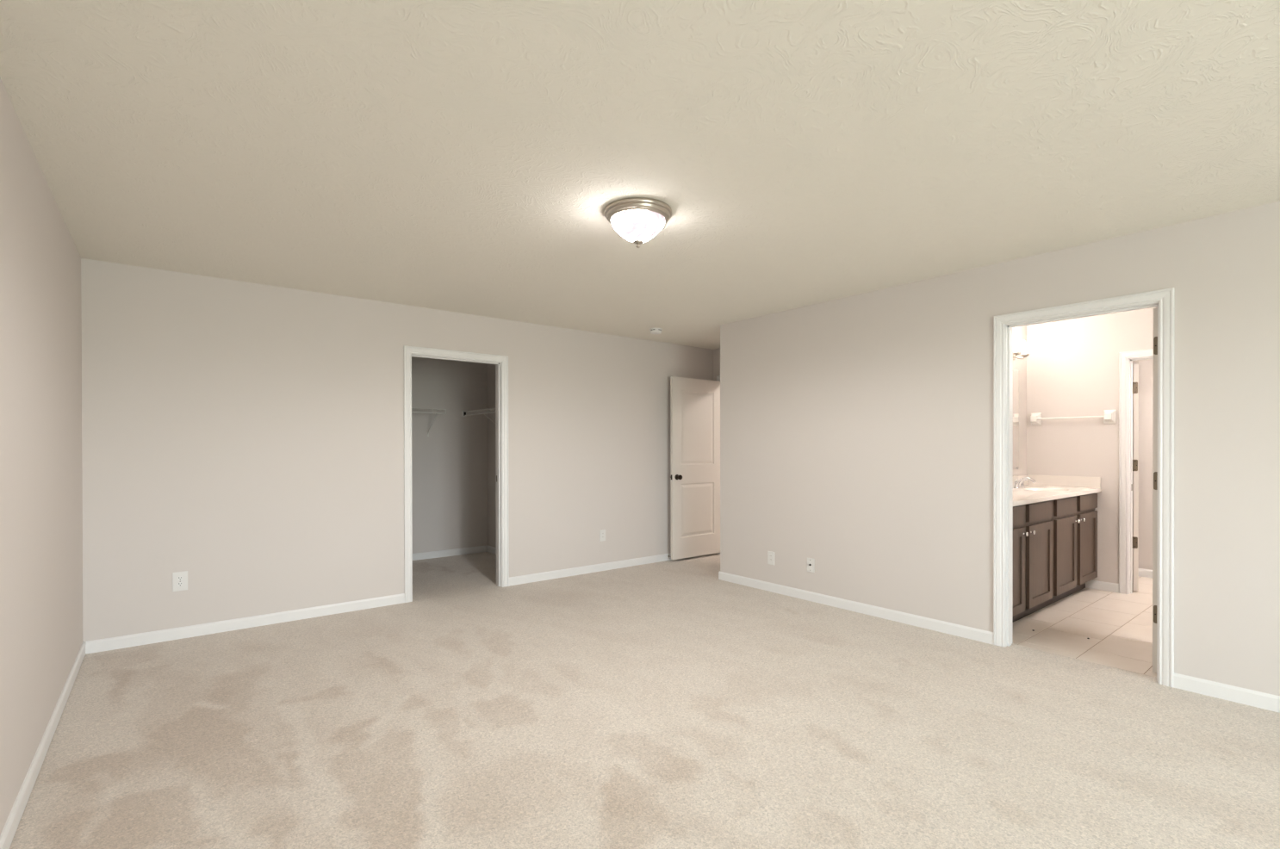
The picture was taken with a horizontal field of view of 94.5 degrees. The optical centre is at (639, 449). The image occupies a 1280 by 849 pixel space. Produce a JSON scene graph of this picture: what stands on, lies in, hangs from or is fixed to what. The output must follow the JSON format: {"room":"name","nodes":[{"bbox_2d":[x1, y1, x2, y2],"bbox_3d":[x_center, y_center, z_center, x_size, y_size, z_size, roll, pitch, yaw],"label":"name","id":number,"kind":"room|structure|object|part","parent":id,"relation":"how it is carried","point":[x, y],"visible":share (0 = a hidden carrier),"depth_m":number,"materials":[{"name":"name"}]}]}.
{"room":"empty bedroom","nodes":[
{"label":"empty bedroom","id":0,"kind":"room"},
{"bbox_2d":[0,77,82,835],"bbox_3d":[-0.701,0.052,0.139,0.115,2.440,9.124,0,0,-39],"label":"wall","id":1,"kind":"structure","parent":0,"point":[41,476],"depth_m":2.31,"materials":[{"name":"white paint"}]},
{"bbox_2d":[0,641,85,848],"bbox_3d":[-0.650,1.231,0.183,0.012,0.071,8.894,0,0,-39],"label":"baseboard","id":2,"kind":"structure","parent":1,"relation":"attached to","point":[7,835],"depth_m":2.30,"materials":[{"name":"white wood"}]},
{"bbox_2d":[80,258,713,642],"bbox_3d":[-1.269,0.033,5.455,5.642,2.440,0.115,0,0,-39],"label":"wall","id":3,"kind":"structure","parent":0,"point":[246,439],"depth_m":4.37,"materials":[{"name":"white paint"}]},
{"bbox_2d":[172,571,187,591],"bbox_3d":[-3.062,0.879,3.943,0.082,0.127,0.008,0,0,-39],"label":"outlet","id":4,"kind":"object","parent":3,"relation":"attached to","point":[179,579],"visible":1,"depth_m":3.94,"materials":[{"name":"white plastic"}]},
{"bbox_2d":[85,593,404,654],"bbox_3d":[-2.674,1.222,4.252,1.912,0.076,0.012,0,0,-39],"label":"baseboard","id":5,"kind":"structure","parent":3,"relation":"attached to","point":[101,645],"depth_m":4.12,"materials":[{"name":"white wood"}]},
{"bbox_2d":[403,345,509,602],"bbox_3d":[-1.603,0.202,5.176,0.924,2.105,0.133,0,0,-39],"label":"door frame","id":6,"kind":"structure","parent":3,"relation":"attached to","point":[408,351],"depth_m":5.36,"materials":[{"name":"white wood"}]},
{"bbox_2d":[509,553,671,586],"bbox_3d":[-0.161,1.210,6.264,2.679,0.076,0.012,0,0,-39],"label":"baseboard","id":7,"kind":"structure","parent":3,"relation":"attached to","point":[619,564],"depth_m":5.95,"materials":[{"name":"white wood"}]},
{"bbox_2d":[599,529,605,541],"bbox_3d":[-0.383,0.886,6.088,0.072,0.116,0.008,0,0,-39],"label":"outlet","id":8,"kind":"object","parent":3,"relation":"attached to","point":[602,533],"visible":1,"depth_m":6.08,"materials":[{"name":"white plastic"}]},
{"bbox_2d":[411,356,496,553],"bbox_3d":[-2.153,0.032,5.978,2.240,2.440,1.806,0,0,-39],"label":"wall","id":9,"kind":"structure","parent":0,"point":[454,483],"depth_m":6.96,"materials":[{"name":"white paint"}]},
{"bbox_2d":[411,407,446,436],"bbox_3d":[-2.796,-0.294,6.278,1.387,0.305,0.310,0,0,-39],"label":"wire shelf","id":10,"kind":"object","parent":9,"relation":"attached to","point":[432,410],"visible":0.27,"depth_m":6.56,"materials":[{"name":"white metal"}]},
{"bbox_3d":[-2.842,-0.438,6.335,1.382,0.005,0.149,0,0,-39],"label":"rail","id":11,"kind":"part","parent":10,"relation":"part of","materials":[{"name":"white plastic"}]},
{"bbox_2d":[412,545,487,560],"bbox_3d":[-2.640,1.213,6.593,2.010,0.076,0.012,0,0,-39],"label":"baseboard","id":12,"kind":"structure","parent":9,"relation":"attached to","point":[416,556],"depth_m":6.92,"materials":[{"name":"white wood"}]},
{"bbox_2d":[462,407,495,423],"bbox_3d":[-1.496,-0.301,6.512,0.322,0.312,1.555,0,0,-39],"label":"wire shelf","id":13,"kind":"object","parent":9,"relation":"attached to","point":[488,410],"visible":0.44,"depth_m":6.79,"materials":[{"name":"white metal"}]},
{"bbox_2d":[487,545,496,554],"bbox_3d":[-1.331,1.211,6.557,0.012,0.076,1.679,0,0,-39],"label":"baseboard","id":14,"kind":"structure","parent":9,"relation":"attached to","point":[491,549],"depth_m":7.11,"materials":[{"name":"white wood"}]},
{"bbox_2d":[0,0,1279,349],"bbox_3d":[1.837,-1.245,3.380,8.138,0.120,11.015,0,0,-39],"label":"ceiling","id":15,"kind":"structure","parent":0,"point":[469,157],"depth_m":2.21,"materials":[{"name":"white paint"}]},
{"bbox_2d":[603,197,671,248],"bbox_3d":[-0.009,-1.088,2.931,0.336,0.183,0.336,0,0,-39],"label":"ceiling light","id":16,"kind":"object","parent":15,"relation":"attached to","point":[637,220],"visible":1,"depth_m":2.84,"materials":[{"name":"white glass"}]},
{"bbox_3d":[-0.009,-1.086,2.931,0.269,0.116,0.269,0,0,-39],"label":"lamp shade","id":17,"kind":"part","parent":16,"relation":"part of","materials":[{"name":"white glass"}]},
{"bbox_2d":[649,328,662,334],"bbox_3d":[0.157,-1.167,5.862,0.128,0.048,0.128,0,0,-39],"label":"smoke detector","id":18,"kind":"object","parent":15,"relation":"attached to","point":[653,331],"visible":1,"depth_m":5.82,"materials":[{"name":"white plastic"}]},
{"bbox_2d":[9,552,1279,848],"bbox_3d":[1.466,1.257,3.034,6.977,0.001,10.800,0,0,-39],"label":"floor","id":19,"kind":"structure","parent":0,"point":[672,704],"depth_m":2.62,"materials":[{"name":"beige carpet"}]},
{"bbox_2d":[713,348,720,553],"bbox_3d":[1.249,0.024,6.731,0.115,2.440,1.040,0,0,-39],"label":"wall","id":20,"kind":"structure","parent":0,"point":[717,351],"depth_m":7.06,"materials":[{"name":"white paint"}]},
{"bbox_2d":[670,376,720,559],"bbox_3d":[0.648,0.208,6.761,0.774,2.022,0.159,0,0,-39],"label":"door","id":21,"kind":"structure","parent":20,"relation":"in","point":[694,403],"depth_m":6.73,"materials":[{"name":"beige paint"}]},
{"bbox_3d":[0.430,0.308,6.529,0.062,0.062,0.069,0,0,-39],"label":"knob","id":22,"kind":"part","parent":21,"relation":"part of","materials":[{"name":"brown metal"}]},
{"bbox_2d":[716,375,720,554],"bbox_3d":[1.200,0.187,6.687,0.018,2.115,0.900,0,0,-39],"label":"door frame","id":23,"kind":"structure","parent":20,"relation":"attached to","point":[717,376],"depth_m":7.01,"materials":[{"name":"white wood"}]},
{"bbox_2d":[720,200,1279,695],"bbox_3d":[3.304,0.036,2.606,0.115,2.440,7.969,0,0,-39],"label":"wall","id":24,"kind":"structure","parent":0,"point":[856,431],"depth_m":3.98,"materials":[{"name":"white paint"}]},
{"bbox_2d":[767,551,774,565],"bbox_3d":[1.151,0.956,5.202,0.008,0.116,0.072,0,0,-39],"label":"outlet","id":25,"kind":"object","parent":24,"relation":"attached to","point":[770,555],"visible":1,"depth_m":5.20,"materials":[{"name":"white plastic"}]},
{"bbox_2d":[807,558,813,572],"bbox_3d":[1.403,0.956,4.881,0.016,0.116,0.072,0,0,-39],"label":"cable jack","id":26,"kind":"object","parent":24,"relation":"attached to","point":[810,561],"visible":1,"depth_m":4.88,"materials":[{"name":"white plastic"}]},
{"bbox_2d":[718,571,993,645],"bbox_3d":[1.515,1.213,4.745,0.012,0.076,2.421,0,0,-39],"label":"baseboard","id":27,"kind":"structure","parent":24,"relation":"attached to","point":[974,634],"depth_m":4.47,"materials":[{"name":"white wood"}]},
{"bbox_2d":[993,287,1174,688],"bbox_3d":[2.584,0.201,3.492,0.133,2.105,0.868,0,0,-39],"label":"door frame","id":28,"kind":"structure","parent":24,"relation":"attached to","point":[1165,297],"depth_m":3.40,"materials":[{"name":"white wood"}]},
{"bbox_2d":[1152,308,1157,673],"bbox_3d":[3.139,0.229,3.498,0.724,2.024,0.038,0,0,-39],"label":"door","id":29,"kind":"structure","parent":24,"relation":"in","point":[1155,310],"depth_m":3.29,"materials":[{"name":"beige paint"}]},
{"bbox_2d":[1173,672,1279,713],"bbox_3d":[4.244,1.221,1.336,0.012,0.076,4.577,0,0,-39],"label":"baseboard","id":30,"kind":"structure","parent":24,"relation":"attached to","point":[1258,699],"depth_m":2.96,"materials":[{"name":"white wood"}]},
{"bbox_2d":[1012,325,1026,476],"bbox_3d":[3.278,0.025,5.414,3.355,2.440,0.115,0,0,-39],"label":"wall","id":31,"kind":"structure","parent":0,"point":[1019,332],"depth_m":5.62,"materials":[{"name":"white paint"}]},
{"bbox_2d":[1012,369,1019,469],"bbox_3d":[2.832,-0.274,4.976,1.843,0.927,0.010,0,0,-39],"label":"mirror","id":32,"kind":"object","parent":31,"relation":"attached to","point":[1015,373],"visible":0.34,"depth_m":5.51,"materials":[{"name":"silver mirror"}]},
{"bbox_2d":[1012,474,1028,486],"bbox_3d":[2.871,0.298,5.001,2.187,0.100,0.019,0,0,-39],"label":"backsplash","id":33,"kind":"structure","parent":31,"relation":"attached to","point":[1026,482],"depth_m":5.55,"materials":[{"name":"white stone"}]},
{"bbox_2d":[1012,337,1032,360],"bbox_3d":[3.201,-0.879,5.157,0.750,0.135,0.184,0,0,-39],"label":"vanity light","id":34,"kind":"object","parent":31,"relation":"attached to","point":[1020,347],"visible":0.47,"depth_m":5.21,"materials":[{"name":"white glass"}]},
{"bbox_3d":[3.317,-0.901,5.202,0.110,0.092,0.110,0,0,-39],"label":"lamp shade","id":35,"kind":"part","parent":34,"relation":"part of","materials":[{"name":"white glass"}]},
{"bbox_3d":[3.462,-0.901,5.319,0.110,0.092,0.110,0,0,-39],"label":"lamp shade","id":36,"kind":"part","parent":34,"relation":"part of","materials":[{"name":"white glass"}]},
{"bbox_2d":[1011,576,1156,677],"bbox_3d":[4.021,1.258,4.387,3.248,0.020,2.420,0,0,-39],"label":"floor","id":37,"kind":"structure","parent":0,"point":[1129,648],"depth_m":4.12,"materials":[{"name":"beige tile"}]},
{"bbox_2d":[1012,500,1052,622],"bbox_3d":[2.618,0.816,4.438,1.058,0.868,0.583,0,0,-39],"label":"vanity cabinet","id":38,"kind":"object","parent":37,"relation":"on","point":[1032,523],"visible":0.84,"depth_m":4.30,"materials":[{"name":"brown wood"}]},
{"bbox_3d":[2.550,0.847,4.058,0.417,0.590,0.020,0,0,-39],"label":"door","id":39,"kind":"part","parent":38,"relation":"part of","materials":[{"name":"brown wood"}]},
{"bbox_3d":[2.549,0.460,4.057,0.417,0.128,0.020,0,0,-39],"label":"drawer","id":40,"kind":"part","parent":38,"relation":"part of","materials":[{"name":"brown wood"}]},
{"bbox_3d":[2.963,0.458,4.389,0.481,0.128,0.020,0,0,-39],"label":"drawer","id":41,"kind":"part","parent":38,"relation":"part of","materials":[{"name":"brown wood"}]},
{"bbox_3d":[2.964,0.845,4.390,0.481,0.590,0.020,0,0,-39],"label":"door","id":42,"kind":"part","parent":38,"relation":"part of","materials":[{"name":"brown wood"}]},
{"bbox_2d":[1041,493,1097,608],"bbox_3d":[3.466,0.812,5.117,1.114,0.868,0.583,0,0,-39],"label":"vanity cabinet","id":43,"kind":"object","parent":37,"relation":"on","point":[1074,519],"visible":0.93,"depth_m":4.86,"materials":[{"name":"brown wood"}]},
{"bbox_2d":[1012,474,1101,506],"bbox_3d":[3.047,0.363,4.781,2.187,0.229,0.583,0,0,-39],"label":"countertop","id":44,"kind":"structure","parent":43,"relation":"on","point":[1046,487],"depth_m":5.25,"materials":[{"name":"white stone"}]},
{"bbox_2d":[1012,477,1036,489],"bbox_3d":[3.377,0.294,5.258,0.182,0.102,0.182,0,0,7],"label":"faucet","id":45,"kind":"object","parent":44,"relation":"on","point":[1018,485],"visible":0.99,"depth_m":5.22,"materials":[{"name":"silver metal"}]},
{"bbox_3d":[3.307,0.301,5.213,0.040,0.065,0.071,0,0,41],"label":"handle","id":46,"kind":"part","parent":45,"relation":"part of","materials":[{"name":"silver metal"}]},
{"bbox_3d":[3.369,0.337,5.266,0.212,0.016,0.052,0,0,-39],"label":"plate","id":47,"kind":"part","parent":45,"relation":"part of","materials":[{"name":"silver metal"}]},
{"bbox_3d":[3.406,0.289,5.220,0.034,0.092,0.152,0,0,-39],"label":"spout","id":48,"kind":"part","parent":45,"relation":"part of","materials":[{"name":"silver metal"}]},
{"bbox_3d":[3.415,0.843,4.751,0.480,0.590,0.020,0,0,-39],"label":"door","id":49,"kind":"part","parent":43,"relation":"part of","materials":[{"name":"brown wood"}]},
{"bbox_3d":[3.414,0.456,4.750,0.480,0.128,0.020,0,0,-39],"label":"drawer","id":50,"kind":"part","parent":43,"relation":"part of","materials":[{"name":"brown wood"}]},
{"bbox_3d":[3.862,0.454,5.108,0.486,0.128,0.020,0,0,-39],"label":"drawer","id":51,"kind":"part","parent":43,"relation":"part of","materials":[{"name":"brown wood"}]},
{"bbox_3d":[3.862,0.841,5.109,0.486,0.590,0.020,0,0,-39],"label":"door","id":52,"kind":"part","parent":43,"relation":"part of","materials":[{"name":"brown wood"}]},
{"bbox_2d":[1026,306,1157,584],"bbox_3d":[4.519,0.026,4.784,0.115,2.440,2.420,0,0,-39],"label":"wall","id":53,"kind":"structure","parent":0,"point":[1072,365],"depth_m":5.33,"materials":[{"name":"white paint"}]},
{"bbox_2d":[1030,410,1116,425],"bbox_3d":[3.912,-0.285,5.384,0.080,0.120,0.648,0,0,-39],"label":"towel bar","id":54,"kind":"object","parent":53,"relation":"attached to","point":[1109,416],"visible":1,"depth_m":5.27,"materials":[{"name":"white ceramic"}]},
{"bbox_3d":[3.736,-0.286,5.604,0.080,0.120,0.086,0,0,-39],"label":"post","id":55,"kind":"part","parent":54,"relation":"part of","materials":[{"name":"white ceramic"}]},
{"bbox_3d":[4.088,-0.285,5.165,0.080,0.120,0.086,0,0,-39],"label":"post","id":56,"kind":"part","parent":54,"relation":"part of","materials":[{"name":"white ceramic"}]},
{"bbox_2d":[1085,580,1118,592],"bbox_3d":[4.083,1.207,5.233,0.012,0.076,0.242,0,0,-39],"label":"baseboard","id":57,"kind":"structure","parent":53,"relation":"attached to","point":[1114,587],"depth_m":5.22,"materials":[{"name":"white wood"}]},
{"bbox_2d":[1132,360,1138,591],"bbox_3d":[4.509,0.232,5.421,0.041,2.000,0.698,0,0,36],"label":"door","id":58,"kind":"structure","parent":53,"relation":"in","point":[1135,363],"depth_m":5.15,"materials":[{"name":"beige paint"}]},
{"bbox_2d":[1118,348,1153,594],"bbox_3d":[4.459,0.203,4.845,0.133,2.085,0.830,0,0,-39],"label":"door frame","id":59,"kind":"structure","parent":53,"relation":"attached to","point":[1123,357],"depth_m":5.10,"materials":[{"name":"white wood"}]},
{"bbox_2d":[1132,359,1153,570],"bbox_3d":[5.277,0.022,5.390,0.115,2.440,2.420,0,0,-39],"label":"wall","id":60,"kind":"structure","parent":0,"point":[1146,367],"depth_m":5.75,"materials":[{"name":"white paint"}]},
{"bbox_2d":[1138,568,1152,577],"bbox_3d":[5.229,1.205,5.355,0.012,0.076,2.420,0,0,-39],"label":"baseboard","id":61,"kind":"structure","parent":60,"relation":"attached to","point":[1142,573],"depth_m":5.75,"materials":[{"name":"white wood"}]}
]}

